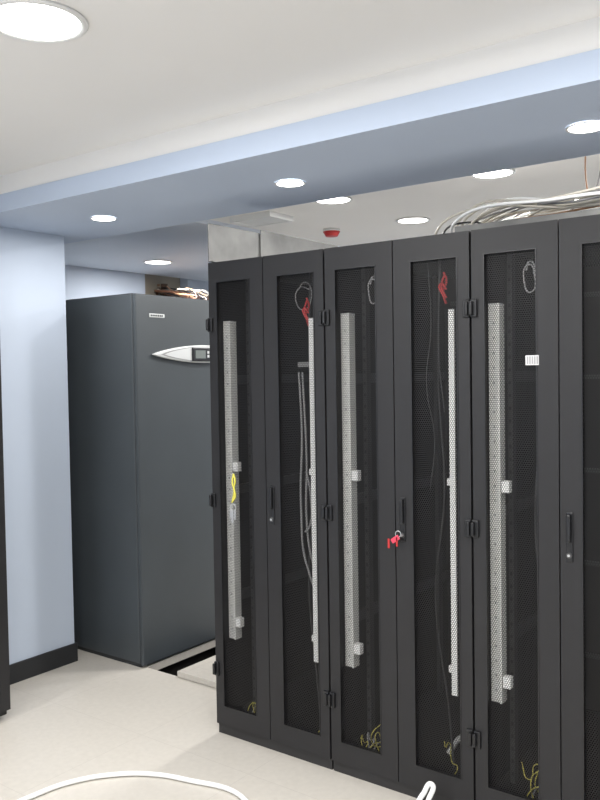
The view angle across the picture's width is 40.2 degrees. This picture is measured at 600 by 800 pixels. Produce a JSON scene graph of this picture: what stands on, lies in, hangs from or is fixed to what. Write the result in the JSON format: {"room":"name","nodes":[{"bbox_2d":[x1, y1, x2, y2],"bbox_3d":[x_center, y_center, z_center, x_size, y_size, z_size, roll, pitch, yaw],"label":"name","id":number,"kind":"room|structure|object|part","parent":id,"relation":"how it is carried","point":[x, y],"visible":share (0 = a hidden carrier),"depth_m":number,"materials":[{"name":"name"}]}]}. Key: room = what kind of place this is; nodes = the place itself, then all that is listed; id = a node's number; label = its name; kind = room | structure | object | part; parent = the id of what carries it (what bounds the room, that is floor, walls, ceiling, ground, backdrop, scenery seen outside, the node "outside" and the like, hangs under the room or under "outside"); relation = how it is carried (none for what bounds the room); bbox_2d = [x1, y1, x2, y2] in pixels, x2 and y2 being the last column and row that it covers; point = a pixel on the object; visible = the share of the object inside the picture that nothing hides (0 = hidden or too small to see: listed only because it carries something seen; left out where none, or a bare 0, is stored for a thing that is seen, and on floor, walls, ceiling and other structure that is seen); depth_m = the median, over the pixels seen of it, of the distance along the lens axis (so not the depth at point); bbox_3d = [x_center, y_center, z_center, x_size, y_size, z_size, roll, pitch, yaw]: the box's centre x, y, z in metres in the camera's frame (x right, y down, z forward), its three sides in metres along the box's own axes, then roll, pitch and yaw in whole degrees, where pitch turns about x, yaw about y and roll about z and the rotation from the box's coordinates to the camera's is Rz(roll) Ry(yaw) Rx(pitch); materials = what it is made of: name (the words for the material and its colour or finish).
{"room":"server room","nodes":[
{"label":"server room","id":0,"kind":"room"},
{"bbox_2d":[0,227,73,664],"bbox_3d":[-3.388,0.272,3.009,1.760,2.460,4.820,1,2,37],"label":"wall","id":1,"kind":"structure","parent":0,"point":[33,336],"depth_m":4.25,"materials":[{"name":"paint"}]},
{"bbox_2d":[9,642,77,684],"bbox_3d":[-2.855,1.455,2.674,0.512,0.100,4.832,1,2,37],"label":"baseboard","id":2,"kind":"structure","parent":1,"relation":"attached to","point":[22,670],"depth_m":4.28,"materials":[{"name":"black plastic"}]},
{"bbox_2d":[65,265,208,299],"bbox_3d":[-1.656,0.111,6.890,0.100,2.460,3.480,1,2,37],"label":"wall","id":3,"kind":"structure","parent":0,"point":[80,282],"depth_m":6.83,"materials":[{"name":"paint"}]},
{"bbox_2d":[145,274,179,295],"bbox_3d":[-1.282,-0.940,7.468,0.192,0.410,0.630,1,2,37],"label":"wall opening","id":4,"kind":"object","parent":3,"relation":"attached to","point":[152,282],"visible":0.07,"depth_m":7.42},
{"bbox_2d":[158,646,215,675],"bbox_3d":[-0.305,1.637,4.365,0.995,0.379,0.825,1,2,37],"label":"floor opening","id":5,"kind":"structure","parent":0,"point":[172,669],"depth_m":4.71,"materials":[{"name":"black"}]},
{"bbox_2d":[64,220,340,280],"bbox_3d":[-0.764,-1.098,6.272,2.050,0.030,3.315,1,2,37],"label":"ceiling soffit","id":6,"kind":"structure","parent":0,"point":[185,245],"depth_m":5.86,"materials":[{"name":"paint"}]},
{"bbox_2d":[143,260,172,264],"bbox_3d":[-1.111,-1.078,6.417,0.230,0.009,0.230,1,2,37],"label":"recessed light","id":7,"kind":"object","parent":6,"relation":"in","point":[155,262],"visible":1,"depth_m":6.42,"materials":[{"name":"white plastic"}]},
{"bbox_2d":[0,638,416,799],"bbox_3d":[-0.147,1.477,2.821,7.200,0.040,8.300,1,2,37],"label":"floor","id":8,"kind":"structure","parent":0,"point":[93,714],"depth_m":3.43,"materials":[{"name":"tile"}]},
{"bbox_2d":[0,353,10,715],"bbox_3d":[-1.654,0.446,3.532,0.371,2.020,0.617,1,2,37],"label":"tall cabinet","id":9,"kind":"object","parent":8,"relation":"on","point":[5,705],"visible":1,"depth_m":3.67,"materials":[{"name":"black metal"}]},
{"bbox_2d":[66,293,214,666],"bbox_3d":[-0.806,0.403,5.069,0.963,1.975,1.305,1,2,37],"label":"air conditioning unit","id":10,"kind":"object","parent":8,"relation":"on","point":[138,365],"visible":0.52,"depth_m":4.46,"materials":[{"name":"grey paint"}]},
{"bbox_2d":[154,286,208,299],"bbox_3d":[-0.785,-0.812,6.335,0.447,0.408,2.478,-1,2,-16],"label":"cables","id":11,"kind":"object","parent":10,"relation":"on","point":[188,292],"visible":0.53,"depth_m":6.74,"materials":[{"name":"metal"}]},
{"bbox_2d":[177,655,215,687],"bbox_3d":[-0.208,1.392,4.254,0.600,0.030,0.600,1,2,37],"label":"tile","id":12,"kind":"object","parent":8,"relation":"on","point":[201,672],"depth_m":4.17,"materials":[{"name":"beige tile"}]},
{"bbox_2d":[18,771,435,799],"bbox_3d":[-0.441,1.413,2.708,1.818,0.123,0.919,-1,2,2],"label":"cable","id":13,"kind":"object","parent":8,"relation":"on","point":[428,784],"visible":1,"depth_m":3.09,"materials":[{"name":"white plastic"}]},
{"bbox_2d":[206,249,333,769],"bbox_3d":[0.156,0.411,3.717,0.596,2.020,1.022,1,2,37],"label":"rack","id":14,"kind":"object","parent":8,"relation":"on","point":[271,668],"visible":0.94,"depth_m":3.36,"materials":[{"name":"black metal"}]},
{"bbox_2d":[230,474,235,522],"bbox_3d":[-0.279,0.410,3.421,0.036,0.207,0.014,1,2,37],"label":"lanyard","id":15,"kind":"object","parent":14,"relation":"hanging from","point":[232,516],"visible":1,"depth_m":3.41,"materials":[{"name":"fabric"}]},
{"bbox_3d":[-0.258,0.407,3.431,0.183,1.810,0.001,1,2,37],"label":"perforated panel","id":16,"kind":"part","parent":14,"relation":"part of","materials":[{"name":"black metal"}]},
{"bbox_3d":[-0.248,0.407,3.424,0.294,1.971,0.024,1,2,37],"label":"door frame","id":17,"kind":"part","parent":14,"relation":"part of","materials":[{"name":"black metal"}]},
{"bbox_3d":[-0.117,0.396,3.296,0.014,0.088,0.013,1,2,37],"label":"handle lever","id":18,"kind":"part","parent":14,"relation":"part of","materials":[{"name":"black plastic"}]},
{"bbox_3d":[-0.112,0.424,3.304,0.022,0.160,0.005,1,2,37],"label":"handle plate","id":19,"kind":"part","parent":14,"relation":"part of","materials":[{"name":"black plastic"}]},
{"bbox_2d":[208,223,337,262],"bbox_3d":[-0.087,-0.691,3.851,0.026,0.179,0.978,1,2,37],"label":"panel","id":20,"kind":"object","parent":14,"relation":"on","point":[225,243],"visible":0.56,"depth_m":3.67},
{"bbox_3d":[-0.009,0.409,3.246,0.294,1.971,0.024,1,2,37],"label":"door frame","id":21,"kind":"part","parent":14,"relation":"part of","materials":[{"name":"black metal"}]},
{"bbox_3d":[0.001,0.410,3.238,0.183,1.810,0.001,1,2,37],"label":"perforated panel","id":22,"kind":"part","parent":14,"relation":"part of","materials":[{"name":"black metal"}]},
{"bbox_2d":[322,231,475,799],"bbox_3d":[0.637,0.415,3.359,0.596,2.020,1.022,1,2,37],"label":"rack","id":23,"kind":"object","parent":8,"relation":"on","point":[396,318],"visible":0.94,"depth_m":3.01,"materials":[{"name":"black metal"}]},
{"bbox_3d":[0.223,0.412,3.073,0.183,1.810,0.001,1,2,37],"label":"perforated panel","id":24,"kind":"part","parent":23,"relation":"part of","materials":[{"name":"black metal"}]},
{"bbox_3d":[0.233,0.411,3.065,0.294,1.971,0.024,1,2,37],"label":"door frame","id":25,"kind":"part","parent":23,"relation":"part of","materials":[{"name":"black metal"}]},
{"bbox_2d":[388,531,400,547],"bbox_3d":[0.339,0.501,2.942,0.054,0.068,0.004,1,2,37],"label":"tag","id":26,"kind":"object","parent":23,"relation":"attached to","point":[396,538],"visible":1,"depth_m":2.94,"materials":[{"name":"plastic"}]},
{"bbox_3d":[0.364,0.400,2.938,0.014,0.088,0.013,1,2,37],"label":"handle lever","id":27,"kind":"part","parent":23,"relation":"part of","materials":[{"name":"black plastic"}]},
{"bbox_3d":[0.369,0.429,2.946,0.022,0.160,0.005,1,2,37],"label":"handle plate","id":28,"kind":"part","parent":23,"relation":"part of","materials":[{"name":"black plastic"}]},
{"bbox_3d":[0.472,0.414,2.887,0.294,1.971,0.024,1,2,37],"label":"door frame","id":29,"kind":"part","parent":23,"relation":"part of","materials":[{"name":"black metal"}]},
{"bbox_3d":[0.482,0.414,2.880,0.183,1.810,0.001,1,2,37],"label":"perforated panel","id":30,"kind":"part","parent":23,"relation":"part of","materials":[{"name":"black metal"}]},
{"bbox_3d":[0.935,0.385,3.758,0.572,1.905,0.024,1,2,37],"label":"door","id":31,"kind":"part","parent":23,"relation":"part of","materials":[{"name":"black metal"}]},
{"bbox_2d":[434,156,599,234],"bbox_3d":[1.666,-0.808,2.711,2.795,0.435,0.550,1,2,37],"label":"cable bundle","id":32,"kind":"object","parent":23,"relation":"on","point":[563,206],"visible":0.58,"depth_m":3.12,"materials":[{"name":"white plastic"}]},
{"bbox_2d":[455,208,599,231],"bbox_3d":[1.766,-0.634,2.643,2.550,0.089,0.455,1,2,37],"label":"cable tray","id":33,"kind":"object","parent":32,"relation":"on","point":[472,226],"depth_m":3.04,"materials":[{"name":"grey metal"}]},
{"bbox_2d":[469,214,599,799],"bbox_3d":[1.119,0.420,3.001,0.596,2.020,1.022,1,2,37],"label":"rack","id":34,"kind":"object","parent":8,"relation":"on","point":[534,303],"visible":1,"depth_m":2.71,"materials":[{"name":"black metal"}]},
{"bbox_3d":[0.704,0.416,2.714,0.183,1.810,0.001,1,2,37],"label":"perforated panel","id":35,"kind":"part","parent":34,"relation":"part of","materials":[{"name":"black metal"}]},
{"bbox_3d":[0.714,0.416,2.707,0.294,1.971,0.024,1,2,37],"label":"door frame","id":36,"kind":"part","parent":34,"relation":"part of","materials":[{"name":"black metal"}]},
{"bbox_3d":[0.845,0.405,2.579,0.014,0.088,0.013,1,2,37],"label":"handle lever","id":37,"kind":"part","parent":34,"relation":"part of","materials":[{"name":"black plastic"}]},
{"bbox_3d":[0.851,0.433,2.588,0.022,0.160,0.005,1,2,37],"label":"handle plate","id":38,"kind":"part","parent":34,"relation":"part of","materials":[{"name":"black plastic"}]},
{"bbox_3d":[0.953,0.418,2.529,0.294,1.971,0.024,1,2,37],"label":"door frame","id":39,"kind":"part","parent":34,"relation":"part of","materials":[{"name":"black metal"}]},
{"bbox_3d":[0.963,0.419,2.521,0.183,1.810,0.001,1,2,37],"label":"perforated panel","id":40,"kind":"part","parent":34,"relation":"part of","materials":[{"name":"black metal"}]},
{"bbox_3d":[1.416,0.389,3.399,0.572,1.905,0.024,1,2,37],"label":"door","id":41,"kind":"part","parent":34,"relation":"part of","materials":[{"name":"black metal"}]},
{"bbox_2d":[0,0,599,245],"bbox_3d":[-0.188,-1.051,2.735,7.200,0.100,8.300,1,2,37],"label":"ceiling","id":42,"kind":"structure","parent":0,"point":[140,69],"depth_m":2.45,"materials":[{"name":"paint"}]},
{"bbox_2d":[0,0,88,43],"bbox_3d":[-0.676,-0.968,2.098,0.264,0.010,0.264,1,2,37],"label":"recessed light","id":43,"kind":"object","parent":42,"relation":"in","point":[35,21],"visible":1,"depth_m":2.10,"materials":[{"name":"white plastic"}]},
{"bbox_2d":[230,211,293,226],"bbox_3d":[-0.224,-1.056,4.796,0.300,0.030,0.220,1,2,37],"label":"ceiling vent","id":44,"kind":"object","parent":42,"relation":"attached to","point":[265,218],"depth_m":4.75,"materials":[{"name":"grey metal"}]},
{"bbox_2d":[0,16,599,193],"bbox_3d":[0.088,-0.976,3.106,7.200,0.085,0.742,1,2,37],"label":"cornice","id":45,"kind":"structure","parent":42,"relation":"attached to","point":[582,36],"depth_m":2.61,"materials":[{"name":"paint"}]},
{"bbox_2d":[0,48,599,243],"bbox_3d":[0.088,-0.893,3.107,7.200,0.080,0.755,1,2,37],"label":"beam","id":46,"kind":"structure","parent":45,"relation":"attached to","point":[519,117],"depth_m":2.89,"materials":[{"name":"paint"}]},
{"bbox_2d":[90,216,116,221],"bbox_3d":[-0.931,-0.860,3.889,0.124,0.005,0.124,1,2,37],"label":"recessed light","id":47,"kind":"object","parent":46,"relation":"attached to","point":[95,218],"visible":1,"depth_m":3.88,"materials":[{"name":"white plastic"}]},
{"bbox_2d":[274,179,305,186],"bbox_3d":[-0.038,-0.851,3.224,0.124,0.005,0.124,1,2,37],"label":"recessed light","id":48,"kind":"object","parent":46,"relation":"attached to","point":[282,183],"visible":1,"depth_m":3.22,"materials":[{"name":"white plastic"}]},
{"bbox_2d":[565,121,599,133],"bbox_3d":[0.885,-0.843,2.536,0.124,0.005,0.124,1,2,37],"label":"recessed light","id":49,"kind":"object","parent":46,"relation":"attached to","point":[589,126],"visible":1,"depth_m":2.53,"materials":[{"name":"white plastic"}]},
{"bbox_2d":[323,228,339,236],"bbox_3d":[0.202,-1.070,5.251,0.110,0.046,0.110,1,2,37],"label":"detector","id":50,"kind":"object","parent":42,"relation":"attached to","point":[328,232],"visible":1,"depth_m":5.21,"materials":[{"name":"red plastic"}]},
{"bbox_2d":[316,196,352,203],"bbox_3d":[0.175,-1.058,4.336,0.207,0.008,0.207,1,2,37],"label":"recessed light","id":51,"kind":"object","parent":42,"relation":"in","point":[341,200],"visible":0.62,"depth_m":4.36,"materials":[{"name":"white plastic"}]},
{"bbox_2d":[396,217,429,223],"bbox_3d":[0.685,-1.087,4.966,0.207,0.008,0.207,1,2,37],"label":"recessed light","id":52,"kind":"object","parent":42,"relation":"in","point":[408,220],"visible":1,"depth_m":4.96,"materials":[{"name":"white plastic"}]},
{"bbox_2d":[471,169,515,178],"bbox_3d":[0.893,-1.051,3.801,0.207,0.008,0.207,1,2,37],"label":"recessed light","id":53,"kind":"object","parent":42,"relation":"in","point":[503,173],"visible":0.63,"depth_m":3.82,"materials":[{"name":"white plastic"}]}
]}

